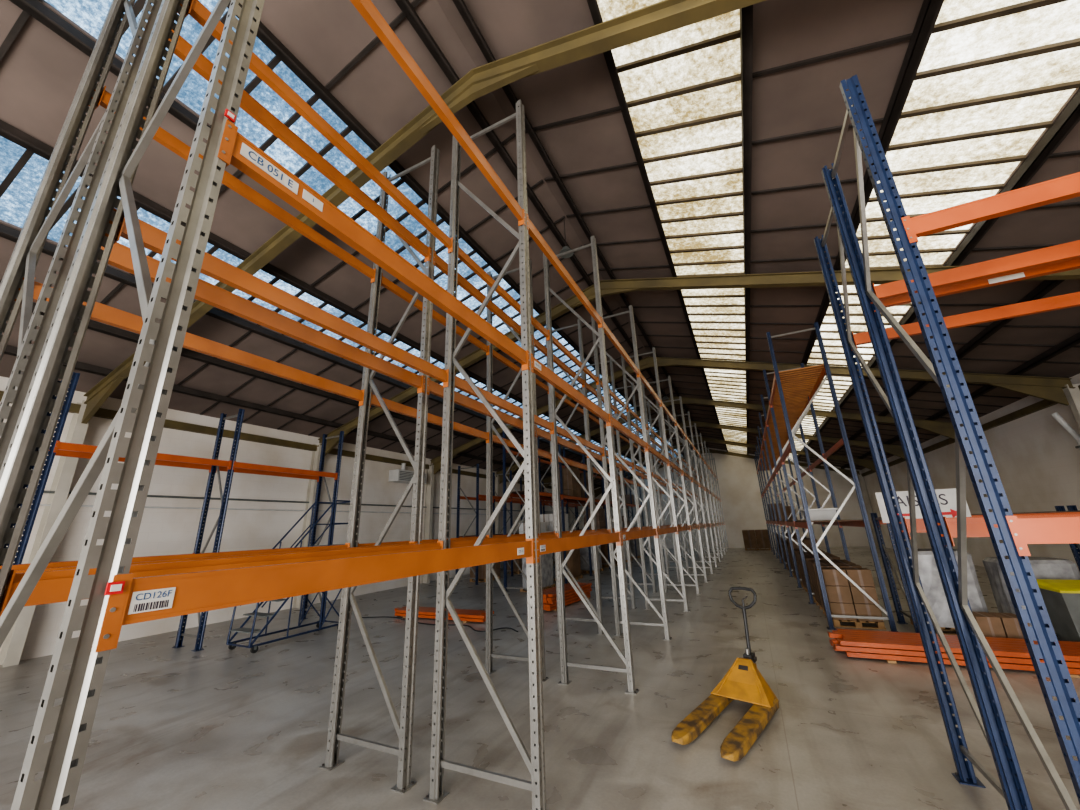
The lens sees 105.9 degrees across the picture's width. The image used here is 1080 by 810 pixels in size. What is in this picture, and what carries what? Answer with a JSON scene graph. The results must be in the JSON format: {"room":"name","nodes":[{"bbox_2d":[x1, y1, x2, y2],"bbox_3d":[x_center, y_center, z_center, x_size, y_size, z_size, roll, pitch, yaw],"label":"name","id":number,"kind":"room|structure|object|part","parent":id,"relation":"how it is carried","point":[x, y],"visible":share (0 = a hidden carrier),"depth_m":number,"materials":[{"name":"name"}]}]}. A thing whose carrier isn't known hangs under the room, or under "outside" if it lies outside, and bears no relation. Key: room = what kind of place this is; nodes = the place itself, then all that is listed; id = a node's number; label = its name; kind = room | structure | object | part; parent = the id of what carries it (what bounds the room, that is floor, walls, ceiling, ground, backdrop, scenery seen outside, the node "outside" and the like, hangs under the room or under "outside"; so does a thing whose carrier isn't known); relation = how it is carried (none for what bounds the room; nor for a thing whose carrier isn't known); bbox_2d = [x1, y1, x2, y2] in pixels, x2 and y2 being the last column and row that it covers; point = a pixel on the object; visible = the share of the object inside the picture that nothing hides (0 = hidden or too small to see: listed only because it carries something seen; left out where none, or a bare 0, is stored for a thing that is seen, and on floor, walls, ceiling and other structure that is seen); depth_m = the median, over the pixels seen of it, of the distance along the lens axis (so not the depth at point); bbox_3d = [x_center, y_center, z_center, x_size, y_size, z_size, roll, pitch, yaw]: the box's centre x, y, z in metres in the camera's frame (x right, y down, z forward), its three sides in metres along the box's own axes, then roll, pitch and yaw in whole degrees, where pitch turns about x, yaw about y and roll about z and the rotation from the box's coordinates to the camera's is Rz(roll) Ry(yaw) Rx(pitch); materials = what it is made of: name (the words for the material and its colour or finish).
{"room":"warehouse","nodes":[
{"label":"warehouse","id":0,"kind":"room"},
{"bbox_2d":[0,376,588,660],"bbox_3d":[-4.801,4.923,17.841,0.300,5.160,43.000,-10,-18,24],"label":"wall","id":1,"kind":"structure","parent":0,"point":[162,531],"depth_m":11.13,"materials":[{"name":"white paint"}]},
{"bbox_2d":[388,463,426,484],"bbox_3d":[-5.311,2.771,16.509,0.520,0.750,1.600,-10,-18,24],"label":"wall heater","id":2,"kind":"object","parent":1,"relation":"attached to","point":[401,475],"visible":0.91,"depth_m":15.90,"materials":[{"name":"white metal"}]},
{"bbox_2d":[0,0,1079,487],"bbox_3d":[4.081,-0.454,14.597,19.900,2.808,42.044,-10,-18,24],"label":"beams","id":3,"kind":"structure","parent":1,"relation":"attached to","point":[24,16],"depth_m":8.13,"materials":[{"name":"metal"}]},
{"bbox_2d":[293,265,1079,608],"bbox_3d":[1.661,0.667,8.918,19.940,7.735,0.180,-10,-18,24],"label":"roof beam","id":4,"kind":"structure","parent":1,"relation":"attached to","point":[878,276],"depth_m":9.30,"materials":[{"name":"metal"}]},
{"bbox_3d":[1.661,0.667,8.918,19.940,7.735,0.180,-10,-18,24],"label":"portal frame","id":5,"kind":"part","parent":4,"relation":"part of","materials":[{"name":"yellow paint"}]},
{"bbox_2d":[0,0,765,667],"bbox_3d":[-0.718,-0.649,4.252,19.940,7.735,0.180,-10,-18,24],"label":"frame","id":6,"kind":"object","parent":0,"point":[664,16],"depth_m":5.48,"materials":[{"name":"metal"}]},
{"bbox_2d":[0,546,1079,809],"bbox_3d":[2.701,4.964,9.549,20.600,0.200,51.300,-10,-18,24],"label":"floor","id":7,"kind":"structure","parent":0,"point":[215,727],"depth_m":4.58,"materials":[{"name":"concrete"}]},
{"bbox_2d":[0,372,343,651],"bbox_3d":[-6.870,2.422,8.549,0.830,4.750,5.350,-10,-18,24],"label":"rack","id":8,"kind":"object","parent":7,"relation":"on","point":[57,448],"visible":0.59,"depth_m":8.49,"materials":[{"name":"metal"}]},
{"bbox_2d":[226,500,349,652],"bbox_3d":[-5.141,3.443,8.710,0.740,2.766,2.036,-10,-18,24],"label":"steps","id":9,"kind":"structure","parent":7,"relation":"on","point":[232,645],"depth_m":8.46,"materials":[{"name":"blue paint"}]},
{"bbox_2d":[0,149,643,473],"bbox_3d":[-0.605,0.520,17.001,1.500,0.463,42.556,-10,-18,24],"label":"trim","id":10,"kind":"structure","parent":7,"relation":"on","point":[27,154],"depth_m":6.56,"materials":[{"name":"metal"}]},
{"bbox_2d":[0,0,709,793],"bbox_3d":[4.701,3.469,16.902,1.000,6.750,34.080,-10,-18,24],"label":"rack","id":11,"kind":"object","parent":7,"relation":"on","point":[19,288],"visible":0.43,"depth_m":3.62,"materials":[{"name":"metal"}]},
{"bbox_2d":[0,0,728,809],"bbox_3d":[5.800,3.277,16.395,1.050,6.750,34.080,-10,-18,24],"label":"rack","id":12,"kind":"object","parent":7,"relation":"on","point":[119,593],"visible":1,"depth_m":2.01,"materials":[{"name":"metal"}]},
{"bbox_2d":[362,616,517,631],"bbox_3d":[-2.430,4.924,9.192,4.509,0.024,0.456,-11,-19,27],"label":"cable","id":13,"kind":"object","parent":7,"relation":"on","point":[378,616],"visible":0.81,"depth_m":9.00,"materials":[{"name":"black rubber"}]},
{"bbox_2d":[394,606,493,622],"bbox_3d":[-2.369,5.044,9.855,2.784,0.171,0.600,-10,-18,24],"label":"bundle","id":14,"kind":"object","parent":7,"relation":"on","point":[465,615],"visible":0.63,"depth_m":9.63,"materials":[{"name":"orange metal"}]},
{"bbox_2d":[469,562,500,581],"bbox_3d":[-2.269,6.734,16.965,0.800,1.016,1.100,-10,-18,24],"label":"cartons","id":15,"kind":"object","parent":7,"relation":"on","point":[481,568],"visible":0.27,"depth_m":16.49,"materials":[{"name":"brown cardboard"}]},
{"bbox_2d":[507,558,521,573],"bbox_3d":[-1.085,7.248,19.342,0.800,1.316,1.100,-10,-18,24],"label":"cartons","id":16,"kind":"object","parent":7,"relation":"on","point":[519,561],"visible":0.16,"depth_m":18.75,"materials":[{"name":"brown cardboard"}]},
{"bbox_2d":[455,464,589,584],"bbox_3d":[0.070,6.346,22.190,1.080,4.600,13.650,-10,-18,24],"label":"rack","id":17,"kind":"object","parent":7,"relation":"on","point":[478,497],"visible":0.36,"depth_m":17.82,"materials":[{"name":"metal"}]},
{"bbox_2d":[520,553,554,591],"bbox_3d":[-0.081,5.639,13.902,0.800,1.200,1.100,-10,-18,24],"label":"load","id":18,"kind":"object","parent":7,"relation":"on","point":[547,563],"visible":0.38,"depth_m":13.61,"materials":[{"name":"grey plastic"}]},
{"bbox_2d":[543,582,591,610],"bbox_3d":[0.600,5.223,11.183,0.750,0.387,2.392,-12,-20,31],"label":"bundle","id":19,"kind":"object","parent":7,"relation":"on","point":[549,595],"visible":0.48,"depth_m":10.85,"materials":[{"name":"orange metal"}]},
{"bbox_2d":[554,548,582,580],"bbox_3d":[1.108,6.297,16.235,0.800,1.200,1.100,-10,-18,24],"label":"load","id":20,"kind":"object","parent":7,"relation":"on","point":[574,562],"visible":0.39,"depth_m":15.88,"materials":[{"name":"brown cardboard"}]},
{"bbox_2d":[503,424,646,595],"bbox_3d":[2.816,5.177,20.367,1.080,5.600,16.350,-10,-18,24],"label":"rack","id":21,"kind":"object","parent":7,"relation":"on","point":[547,496],"visible":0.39,"depth_m":16.28,"materials":[{"name":"metal"}]},
{"bbox_2d":[519,522,551,533],"bbox_3d":[-0.147,4.403,14.226,0.784,0.594,0.986,-10,-18,24],"label":"cartons","id":22,"kind":"object","parent":21,"relation":"on","point":[522,529],"visible":0.21,"depth_m":13.93,"materials":[{"name":"white cardboard"}]},
{"bbox_2d":[540,514,568,531],"bbox_3d":[0.552,4.649,15.652,0.784,0.894,0.986,-10,-18,24],"label":"cartons","id":23,"kind":"object","parent":21,"relation":"on","point":[547,518],"visible":0.25,"depth_m":15.35,"materials":[{"name":"white cardboard"}]},
{"bbox_2d":[559,467,580,496],"bbox_3d":[1.197,3.363,17.538,0.784,1.194,0.986,-10,-18,24],"label":"cartons","id":24,"kind":"object","parent":21,"relation":"on","point":[571,487],"visible":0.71,"depth_m":17.12,"materials":[{"name":"cardboard"}]},
{"bbox_2d":[580,472,588,497],"bbox_3d":[1.901,3.753,18.920,0.784,1.194,0.986,-10,-18,24],"label":"cartons","id":25,"kind":"object","parent":21,"relation":"on","point":[581,474],"visible":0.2,"depth_m":18.48,"materials":[{"name":"cardboard"}]},
{"bbox_2d":[583,508,605,529],"bbox_3d":[2.661,5.674,19.843,0.784,1.194,0.986,-10,-18,24],"label":"cartons","id":26,"kind":"object","parent":21,"relation":"on","point":[600,517],"visible":0.37,"depth_m":19.55},
{"bbox_2d":[612,516,629,527],"bbox_3d":[4.781,6.987,23.947,0.784,0.894,0.986,-10,-18,24],"label":"cartons","id":27,"kind":"object","parent":21,"relation":"on","point":[612,516],"visible":0.11,"depth_m":23.54},
{"bbox_2d":[620,494,634,503],"bbox_3d":[5.436,5.989,25.746,0.784,0.594,0.986,-10,-18,24],"label":"cartons","id":28,"kind":"object","parent":21,"relation":"on","point":[627,497],"visible":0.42,"depth_m":25.28},
{"bbox_2d":[580,546,603,572],"bbox_3d":[2.297,6.954,18.568,0.800,1.200,1.100,-10,-18,24],"label":"load","id":29,"kind":"object","parent":7,"relation":"on","point":[584,552],"visible":0.38,"depth_m":18.14,"materials":[{"name":"grey plastic"}]},
{"bbox_2d":[600,542,617,566],"bbox_3d":[3.487,7.612,20.901,0.800,1.200,1.100,-10,-18,24],"label":"load","id":30,"kind":"object","parent":7,"relation":"on","point":[604,549],"visible":0.35,"depth_m":20.49,"materials":[{"name":"brown wood"}]},
{"bbox_2d":[624,541,631,561],"bbox_3d":[4.676,8.270,23.234,0.800,1.200,1.100,-10,-18,24],"label":"load","id":31,"kind":"object","parent":7,"relation":"on","point":[625,541],"visible":0.12,"depth_m":22.66,"materials":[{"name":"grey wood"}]},
{"bbox_2d":[629,538,640,557],"bbox_3d":[5.865,8.927,25.567,0.800,1.200,1.100,-10,-18,24],"label":"load","id":32,"kind":"object","parent":7,"relation":"on","point":[632,543],"visible":0.35,"depth_m":25.11,"materials":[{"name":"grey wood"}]},
{"bbox_2d":[541,420,904,513],"bbox_3d":[8.797,4.612,22.916,19.940,7.735,0.180,-10,-18,24],"label":"frame","id":33,"kind":"object","parent":7,"relation":"on","point":[896,450],"visible":0.27,"depth_m":22.35,"materials":[{"name":"yellow paint"}]},
{"bbox_2d":[671,587,778,761],"bbox_3d":[2.002,2.721,4.411,0.630,1.188,1.795,-16,-22,39],"label":"truck","id":34,"kind":"object","parent":7,"relation":"on","point":[743,681],"visible":1,"depth_m":4.31,"materials":[{"name":"yellow paint"}]},
{"bbox_3d":[2.551,2.685,5.065,0.345,0.780,0.135,-16,-22,39],"label":"handle","id":35,"kind":"part","parent":34,"relation":"part of","materials":[{"name":"grey metal"}]},
{"bbox_2d":[594,448,878,546],"bbox_3d":[13.555,7.243,32.248,19.940,7.735,0.180,-10,-18,24],"label":"frame","id":36,"kind":"object","parent":7,"relation":"on","point":[846,472],"visible":0.51,"depth_m":28.86,"materials":[{"name":"yellow paint"}]},
{"bbox_2d":[569,437,907,548],"bbox_3d":[11.176,5.927,27.582,19.940,7.735,0.180,-10,-18,24],"label":"frame","id":37,"kind":"object","parent":7,"relation":"on","point":[869,464],"visible":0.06,"depth_m":27.12,"materials":[{"name":"yellow paint"}]},
{"bbox_2d":[494,396,1007,556],"bbox_3d":[6.418,3.297,18.250,19.940,7.735,0.180,-10,-18,24],"label":"frame","id":38,"kind":"object","parent":7,"relation":"on","point":[946,429],"visible":0.25,"depth_m":17.68,"materials":[{"name":"yellow paint"}]},
{"bbox_2d":[742,529,770,549],"bbox_3d":[15.072,9.397,28.437,1.600,1.316,1.200,-10,-18,24],"label":"cartons","id":39,"kind":"object","parent":7,"relation":"on","point":[761,540],"visible":0.98,"depth_m":27.95,"materials":[{"name":"brown cardboard"}]},
{"bbox_2d":[782,542,787,568],"bbox_3d":[10.913,6.422,17.508,0.800,1.016,1.100,-10,-18,24],"label":"cartons","id":40,"kind":"object","parent":7,"relation":"on","point":[782,542],"visible":0.06,"depth_m":17.32,"materials":[{"name":"brown cardboard"}]},
{"bbox_2d":[783,543,788,569],"bbox_3d":[10.274,6.069,16.255,0.800,1.016,1.100,-10,-18,24],"label":"cartons","id":41,"kind":"object","parent":7,"relation":"on","point":[783,543],"visible":0.06,"depth_m":16.66,"materials":[{"name":"brown cardboard"}]},
{"bbox_2d":[776,533,796,562],"bbox_3d":[12.097,6.936,19.884,0.800,1.316,1.100,-10,-18,24],"label":"cartons","id":42,"kind":"object","parent":7,"relation":"on","point":[786,534],"visible":0.12,"depth_m":19.60,"materials":[{"name":"brown cardboard"}]},
{"bbox_2d":[787,545,793,575],"bbox_3d":[9.723,5.765,15.175,0.800,1.016,1.100,-10,-18,24],"label":"cartons","id":43,"kind":"object","parent":7,"relation":"on","point":[787,545],"visible":0.06,"depth_m":14.97,"materials":[{"name":"brown cardboard"}]},
{"bbox_2d":[787,538,817,579],"bbox_3d":[9.080,5.268,13.966,0.800,1.316,1.100,-10,-18,24],"label":"cartons","id":44,"kind":"object","parent":7,"relation":"on","point":[806,541],"visible":0.27,"depth_m":13.75,"materials":[{"name":"brown cardboard"}]},
{"bbox_2d":[793,549,824,586],"bbox_3d":[8.534,5.107,12.842,0.800,1.016,1.100,-10,-18,24],"label":"cartons","id":45,"kind":"object","parent":7,"relation":"on","point":[795,550],"visible":0.07,"depth_m":12.65,"materials":[{"name":"brown cardboard"}]},
{"bbox_2d":[796,552,832,593],"bbox_3d":[7.895,4.754,11.589,0.800,1.016,1.100,-10,-18,24],"label":"cartons","id":46,"kind":"object","parent":7,"relation":"on","point":[797,553],"visible":0.14,"depth_m":11.68,"materials":[{"name":"brown cardboard"}]},
{"bbox_2d":[802,555,839,601],"bbox_3d":[7.345,4.450,10.509,0.800,1.016,1.100,-10,-18,24],"label":"cartons","id":47,"kind":"object","parent":7,"relation":"on","point":[807,557],"visible":0.18,"depth_m":10.36,"materials":[{"name":"brown cardboard"}]},
{"bbox_2d":[754,322,897,631],"bbox_3d":[10.517,3.818,17.634,1.080,6.100,21.750,-10,-18,24],"label":"rack","id":48,"kind":"object","parent":7,"relation":"on","point":[792,395],"visible":0.94,"depth_m":10.32,"materials":[{"name":"metal"}]},
{"bbox_2d":[768,503,784,519],"bbox_3d":[13.271,5.971,22.799,0.784,0.894,0.986,-10,-18,24],"label":"cartons","id":49,"kind":"object","parent":48,"relation":"on","point":[780,504],"visible":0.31,"depth_m":22.48,"materials":[{"name":"cardboard"}]},
{"bbox_2d":[775,506,797,520],"bbox_3d":[11.074,4.896,18.435,0.784,0.594,0.986,-10,-18,24],"label":"cartons","id":50,"kind":"object","parent":48,"relation":"on","point":[788,508],"visible":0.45,"depth_m":18.03,"materials":[{"name":"cardboard"}]},
{"bbox_2d":[799,508,837,520],"bbox_3d":[6.497,2.556,9.508,0.660,0.260,0.860,-10,-18,24],"label":"storage bin","id":51,"kind":"object","parent":48,"relation":"on","point":[820,514],"visible":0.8,"depth_m":9.18,"materials":[{"name":"white plastic"}]},
{"bbox_2d":[807,560,854,613],"bbox_3d":[6.728,4.109,9.300,0.800,1.016,1.100,-10,-18,24],"label":"cartons","id":52,"kind":"object","parent":7,"relation":"on","point":[811,563],"visible":0.21,"depth_m":9.33,"materials":[{"name":"brown cardboard"}]},
{"bbox_2d":[814,564,885,629],"bbox_3d":[6.177,3.804,8.220,0.800,1.016,1.100,-10,-18,24],"label":"cartons","id":53,"kind":"object","parent":7,"relation":"on","point":[844,598],"visible":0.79,"depth_m":7.78,"materials":[{"name":"brown cardboard"}]},
{"bbox_2d":[895,549,987,634],"bbox_3d":[7.295,3.352,7.430,0.950,1.350,0.850,-10,-18,24],"label":"load","id":54,"kind":"object","parent":7,"relation":"on","point":[929,575],"visible":0.3,"depth_m":7.11,"materials":[{"name":"translucent plastic stretch film"},{"name":"cardboard"},{"name":"wood"}]},
{"bbox_2d":[814,184,1079,808],"bbox_3d":[5.526,-0.018,2.396,5.650,5.030,0.980,-10,-18,24],"label":"rack","id":55,"kind":"object","parent":7,"relation":"on","point":[901,527],"visible":0.58,"depth_m":3.60,"materials":[{"name":"blue metal"}]},
{"bbox_2d":[821,75,1079,809],"bbox_3d":[4.979,-0.275,1.474,5.650,5.030,0.980,-10,-18,24],"label":"rack","id":56,"kind":"object","parent":7,"relation":"on","point":[1015,532],"visible":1,"depth_m":2.46,"materials":[{"name":"blue metal"}]},
{"bbox_2d":[827,628,1079,677],"bbox_3d":[5.970,3.492,5.809,3.093,0.243,0.900,-9,-18,23],"label":"bundle","id":57,"kind":"object","parent":7,"relation":"on","point":[1010,653],"visible":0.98,"depth_m":5.76,"materials":[{"name":"orange metal"}]},
{"bbox_2d":[870,506,1079,632],"bbox_3d":[7.934,2.888,7.177,2.850,2.050,1.080,-10,-18,24],"label":"rack","id":58,"kind":"object","parent":7,"relation":"on","point":[877,521],"visible":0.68,"depth_m":7.57,"materials":[{"name":"blue metal"}]},
{"bbox_2d":[875,492,889,522],"bbox_3d":[6.377,1.911,7.610,0.100,0.543,0.040,-10,-18,24],"label":"aisle sign","id":59,"kind":"object","parent":58,"relation":"attached to","point":[884,516],"depth_m":7.59,"materials":[{"name":"white paper"}]},
{"bbox_2d":[892,491,909,518],"bbox_3d":[6.655,1.834,7.490,0.241,0.484,0.040,-10,-18,24],"label":"aisle sign","id":60,"kind":"object","parent":58,"relation":"attached to","point":[903,498],"depth_m":7.47,"materials":[{"name":"white paper"}]},
{"bbox_2d":[915,493,922,518],"bbox_3d":[6.819,1.833,7.407,0.088,0.436,0.040,-10,-18,24],"label":"aisle sign","id":61,"kind":"object","parent":58,"relation":"attached to","point":[918,512],"depth_m":7.37,"materials":[{"name":"white paper"}]},
{"bbox_2d":[935,488,956,517],"bbox_3d":[7.237,1.735,7.221,0.284,0.489,0.040,-10,-18,24],"label":"aisle sign","id":62,"kind":"object","parent":58,"relation":"attached to","point":[946,498],"depth_m":7.22,"materials":[{"name":"white paper"}]},
{"bbox_2d":[972,612,1029,638],"bbox_3d":[7.073,3.485,6.291,0.600,0.456,0.450,-10,-18,24],"label":"cartons","id":63,"kind":"object","parent":7,"relation":"on","point":[991,624],"visible":0.44,"depth_m":6.17,"materials":[{"name":"brown cardboard"}]},
{"bbox_2d":[982,557,1079,632],"bbox_3d":[8.419,3.228,6.892,0.950,1.200,0.800,-10,-18,24],"label":"load","id":64,"kind":"object","parent":7,"relation":"on","point":[1043,567],"visible":0.27,"depth_m":6.83,"materials":[{"name":"plastic wrap"},{"name":"cardboard"},{"name":"wood"}]},
{"bbox_2d":[1036,579,1079,641],"bbox_3d":[7.882,3.079,5.903,0.640,0.964,0.765,-10,-18,24],"label":"wheelie bin","id":65,"kind":"object","parent":7,"relation":"on","point":[1061,597],"visible":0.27,"depth_m":5.93,"materials":[{"name":"grey plastic"}]},
{"bbox_2d":[1067,505,1079,510],"bbox_3d":[10.267,2.481,6.103,2.350,2.050,1.080,-10,-18,24],"label":"rack","id":66,"kind":"object","parent":7,"relation":"on","point":[1070,507],"visible":0.19,"depth_m":7.25,"materials":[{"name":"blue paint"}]},
{"bbox_3d":[-3.097,-1.964,-0.414,19.940,7.735,0.180,-10,-18,24],"label":"trim","id":67,"kind":"structure","parent":7,"relation":"on","visible":0},
{"bbox_2d":[32,491,582,516],"bbox_3d":[-4.623,4.605,17.840,0.050,0.293,43.000,-10,-18,24],"label":"conduit","id":68,"kind":"object","parent":67,"relation":"attached to","point":[53,492],"visible":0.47,"depth_m":11.31,"materials":[{"name":"grey plastic"}]},
{"bbox_2d":[0,385,1079,488],"bbox_3d":[4.231,1.297,14.258,20.000,0.180,43.000,-10,-18,24],"label":"beams","id":69,"kind":"structure","parent":67,"relation":"attached to","point":[74,408],"depth_m":12.04,"materials":[{"name":"metal"}]},
{"bbox_2d":[0,0,1079,488],"bbox_3d":[4.168,-0.445,14.781,20.000,2.860,43.000,-10,-18,24],"label":"ceiling","id":70,"kind":"structure","parent":0,"point":[41,72],"depth_m":6.46,"materials":[{"name":"metal"}]},
{"bbox_2d":[0,136,645,468],"bbox_3d":[-0.628,0.476,16.967,1.500,0.440,43.000,-10,-18,24],"label":"window","id":71,"kind":"structure","parent":70,"relation":"attached to","point":[16,201],"depth_m":5.97,"materials":[{"name":"glass"}]},
{"bbox_2d":[45,0,677,454],"bbox_3d":[2.012,-0.787,15.977,1.350,0.398,43.000,-10,-18,24],"label":"window","id":72,"kind":"structure","parent":70,"relation":"attached to","point":[90,15],"depth_m":5.69,"materials":[{"name":"glass"}]},
{"bbox_2d":[39,0,681,459],"bbox_3d":[2.035,-0.742,16.011,1.350,0.421,42.556,-10,-18,24],"label":"bars","id":73,"kind":"object","parent":72,"relation":"attached to","point":[138,6],"depth_m":6.54,"materials":[{"name":"metal"}]},
{"bbox_2d":[559,219,573,257],"bbox_3d":[0.483,-3.275,7.852,0.280,0.850,0.280,-10,-18,24],"label":"ceiling light","id":74,"kind":"object","parent":70,"relation":"hanging from","point":[566,248],"visible":0.85,"depth_m":7.76,"materials":[{"name":"metal"}]},
{"bbox_2d":[597,0,746,452],"bbox_3d":[6.273,-1.529,14.014,1.350,0.398,43.000,-10,-18,24],"label":"window","id":75,"kind":"structure","parent":70,"relation":"attached to","point":[722,60],"depth_m":5.98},
{"bbox_2d":[616,30,746,452],"bbox_3d":[6.296,-1.485,14.048,1.350,0.421,42.556,-10,-18,24],"label":"bars","id":76,"kind":"object","parent":75,"relation":"attached to","point":[730,36],"depth_m":6.90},
{"bbox_2d":[786,0,1079,459],"bbox_3d":[8.993,-1.153,12.579,1.500,0.463,42.556,-10,-18,24],"label":"skylight","id":77,"kind":"object","parent":70,"relation":"attached to","point":[1032,4],"depth_m":4.86,"materials":[{"name":"white plastic"}]},
{"bbox_2d":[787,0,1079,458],"bbox_3d":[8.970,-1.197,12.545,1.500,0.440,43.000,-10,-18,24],"label":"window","id":78,"kind":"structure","parent":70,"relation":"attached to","point":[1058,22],"depth_m":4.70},
{"bbox_2d":[594,447,874,548],"bbox_3d":[13.793,7.269,32.756,20.600,7.960,0.300,-10,-18,24],"label":"wall","id":79,"kind":"structure","parent":0,"point":[739,488],"depth_m":31.36,"materials":[{"name":"white paint"}]},
{"bbox_2d":[0,0,1079,486],"bbox_3d":[4.180,-0.433,14.772,17.895,2.569,43.000,-10,-18,24],"label":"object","id":80,"kind":"structure","parent":79,"relation":"attached to","point":[929,12],"depth_m":6.54,"materials":[{"name":"metal"}]},
{"bbox_2d":[421,357,1079,582],"bbox_3d":[4.039,1.982,13.584,19.940,7.735,0.180,-10,-18,24],"label":"frame","id":81,"kind":"object","parent":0,"point":[1052,389],"depth_m":12.03,"materials":[{"name":"metal"}]},
{"bbox_2d":[861,373,1079,572],"bbox_3d":[13.409,1.749,9.452,0.300,5.160,43.000,-10,-18,24],"label":"wall","id":82,"kind":"structure","parent":0,"point":[1037,461],"depth_m":12.33,"materials":[{"name":"white paint"}]},
{"bbox_2d":[966,501,971,516],"bbox_3d":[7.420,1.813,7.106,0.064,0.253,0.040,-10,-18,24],"label":"aisle sign","id":83,"kind":"object","parent":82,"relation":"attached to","point":[968,514],"depth_m":7.08,"materials":[{"name":"white paper"}]},
{"bbox_2d":[1051,412,1079,448],"bbox_3d":[13.115,2.236,9.580,0.406,4.320,0.160,-10,-18,24],"label":"downpipe","id":84,"kind":"object","parent":82,"relation":"attached to","point":[1056,416],"visible":1,"depth_m":10.06,"materials":[{"name":"white plastic"}]}
]}

